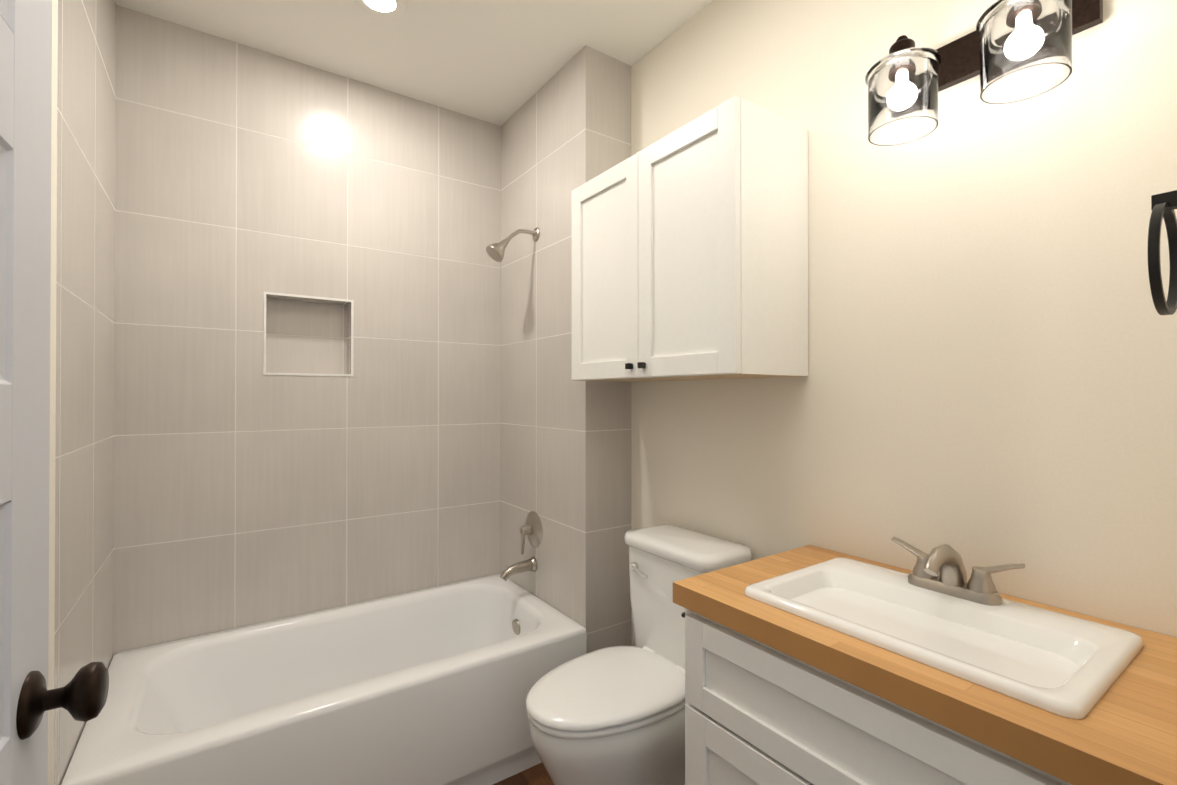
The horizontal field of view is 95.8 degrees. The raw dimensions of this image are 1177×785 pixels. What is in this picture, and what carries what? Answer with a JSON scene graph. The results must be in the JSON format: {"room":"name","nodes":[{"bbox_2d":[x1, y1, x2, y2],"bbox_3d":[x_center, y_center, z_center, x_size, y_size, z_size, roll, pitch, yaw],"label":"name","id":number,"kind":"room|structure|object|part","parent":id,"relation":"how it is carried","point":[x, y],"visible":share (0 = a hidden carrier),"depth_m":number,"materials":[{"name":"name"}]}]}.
{"room":"bathroom","nodes":[
{"label":"bathroom","id":0,"kind":"room"},
{"bbox_2d":[48,0,115,784],"bbox_3d":[-0.989,-0.004,0.820,0.100,2.660,2.350,0,0,-35],"label":"wall","id":1,"kind":"structure","parent":0,"point":[82,373],"depth_m":1.37,"materials":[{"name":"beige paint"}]},
{"bbox_2d":[0,0,51,784],"bbox_3d":[-0.462,0.295,0.305,0.075,2.040,0.761,0,0,-35],"label":"door","id":2,"kind":"structure","parent":1,"relation":"in","point":[25,136],"depth_m":0.57,"materials":[{"name":"paint"}]},
{"bbox_2d":[16,662,108,739],"bbox_3d":[-0.618,0.341,0.578,0.141,0.068,0.070,0,0,-35],"label":"door knob","id":3,"kind":"object","parent":2,"relation":"attached to","point":[82,695],"depth_m":0.58,"materials":[{"name":"brown metal"}]},
{"bbox_2d":[113,5,500,655],"bbox_3d":[-0.976,0.004,2.349,1.865,2.660,0.152,0,0,-35],"label":"wall","id":4,"kind":"structure","parent":0,"point":[307,343],"depth_m":2.12,"materials":[{"name":"tile"}]},
{"bbox_2d":[115,0,712,125],"bbox_3d":[0.123,-1.385,0.772,2.065,0.100,4.110,0,0,-35],"label":"ceiling","id":5,"kind":"structure","parent":0,"point":[499,62],"depth_m":1.98,"materials":[{"name":"paint"}]},
{"bbox_2d":[353,0,406,18],"bbox_3d":[-0.706,-1.324,1.797,0.176,0.008,0.176,0,0,-35],"label":"recessed light","id":6,"kind":"object","parent":5,"relation":"in","point":[388,9],"visible":1,"depth_m":1.83,"materials":[{"name":"paint"}]},
{"bbox_2d":[493,763,552,784],"bbox_3d":[0.123,1.375,0.757,2.065,0.100,4.110,0,0,-35],"label":"floor","id":7,"kind":"structure","parent":0,"point":[537,774],"depth_m":1.83,"materials":[{"name":"brown wood"}]},
{"bbox_2d":[61,574,586,784],"bbox_3d":[-0.809,1.109,1.905,1.434,0.445,0.758,0,0,-35],"label":"tub","id":8,"kind":"object","parent":7,"relation":"on","point":[431,686],"visible":0.94,"depth_m":1.77,"materials":[{"name":"ceramic"}]},
{"bbox_2d":[526,525,751,784],"bbox_3d":[0.127,0.902,1.600,0.675,0.856,0.410,0,0,-35],"label":"toilet","id":9,"kind":"object","parent":7,"relation":"on","point":[613,715],"visible":0.69,"depth_m":1.51,"materials":[{"name":"ceramic"}]},
{"bbox_3d":[0.057,0.862,1.552,0.505,0.052,0.363,0,0,-35],"label":"seat","id":10,"kind":"part","parent":9,"relation":"part of","materials":[{"name":"plastic"}]},
{"bbox_3d":[0.128,1.110,1.599,0.660,0.440,0.348,0,0,-35],"label":"bowl","id":11,"kind":"part","parent":9,"relation":"part of","materials":[{"name":"ceramic"}]},
{"bbox_3d":[0.167,0.581,1.744,0.025,0.031,0.096,0,0,-35],"label":"lever","id":12,"kind":"part","parent":9,"relation":"part of","materials":[{"name":"silver metal"}]},
{"bbox_3d":[0.312,0.688,1.729,0.225,0.426,0.410,0,0,-35],"label":"tank","id":13,"kind":"part","parent":9,"relation":"part of","materials":[{"name":"ceramic"}]},
{"bbox_2d":[673,537,1176,784],"bbox_3d":[0.612,0.817,1.031,0.549,1.018,0.867,0,0,-35],"label":"bathroom vanity","id":14,"kind":"object","parent":7,"relation":"on","point":[810,665],"visible":1,"depth_m":0.91,"materials":[{"name":"paint"}]},
{"bbox_2d":[744,557,1143,718],"bbox_3d":[0.633,0.481,1.014,0.384,0.144,0.542,0,0,-35],"label":"sink","id":15,"kind":"object","parent":14,"relation":"in","point":[1052,664],"depth_m":0.94,"materials":[{"name":"ceramic"}]},
{"bbox_2d":[891,537,1024,605],"bbox_3d":[0.718,0.359,1.073,0.147,0.102,0.238,0,0,-35],"label":"faucet","id":16,"kind":"object","parent":14,"relation":"on","point":[952,587],"depth_m":1.07,"materials":[{"name":"silver metal"}]},
{"bbox_2d":[501,45,630,652],"bbox_3d":[-0.131,0.004,2.394,0.225,2.660,0.743,0,0,-35],"label":"wall","id":17,"kind":"structure","parent":0,"point":[565,437],"depth_m":2.17,"materials":[{"name":"beige tile"}]},
{"bbox_2d":[486,227,542,580],"bbox_3d":[-0.337,0.040,2.289,0.235,1.534,0.156,0,0,-35],"label":"shower fixtures","id":18,"kind":"object","parent":17,"relation":"attached to","point":[532,529],"visible":1,"depth_m":2.30,"materials":[{"name":"silver metal"}]},
{"bbox_3d":[-0.308,0.766,2.305,0.163,0.081,0.066,0,0,-35],"label":"tub spout mount","id":19,"kind":"part","parent":18,"relation":"part of","materials":[{"name":"silver metal"}]},
{"bbox_2d":[631,0,1176,646],"bbox_3d":[0.432,0.001,1.867,0.100,2.660,2.450,0,0,-35],"label":"wall","id":20,"kind":"structure","parent":0,"point":[989,380],"depth_m":1.21,"materials":[{"name":"beige paint"}]},
{"bbox_2d":[572,96,807,381],"bbox_3d":[0.271,-0.395,1.724,0.328,0.700,0.760,0,0,-35],"label":"upper cabinet","id":21,"kind":"object","parent":20,"relation":"attached to","point":[689,250],"visible":1,"depth_m":1.48,"materials":[{"name":"paint"}]},
{"bbox_2d":[865,0,1102,145],"bbox_3d":[0.777,-0.680,1.097,0.214,0.216,0.375,0,0,-35],"label":"sconce","id":22,"kind":"object","parent":20,"relation":"attached to","point":[1009,51],"visible":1,"depth_m":1.05,"materials":[{"name":"clear glass"}]},
{"bbox_3d":[0.688,-0.646,1.166,0.145,0.149,0.145,0,0,-35],"label":"lamp shade","id":23,"kind":"part","parent":22,"relation":"part of","materials":[{"name":"clear glass"}]},
{"bbox_3d":[0.810,-0.647,0.989,0.145,0.149,0.145,0,0,-35],"label":"lamp shade","id":24,"kind":"part","parent":22,"relation":"part of","materials":[{"name":"clear glass"}]},
{"bbox_3d":[0.436,-0.007,0.314,1.865,2.660,0.134,0,0,-35],"label":"wall","id":25,"kind":"structure","parent":0,"visible":0},
{"bbox_2d":[1148,190,1176,314],"bbox_3d":[0.854,-0.206,0.734,0.160,0.188,0.104,0,0,-35],"label":"towel ring","id":26,"kind":"object","parent":25,"relation":"attached to","point":[1164,205],"visible":1,"depth_m":0.75,"materials":[{"name":"black metal"}]}
]}

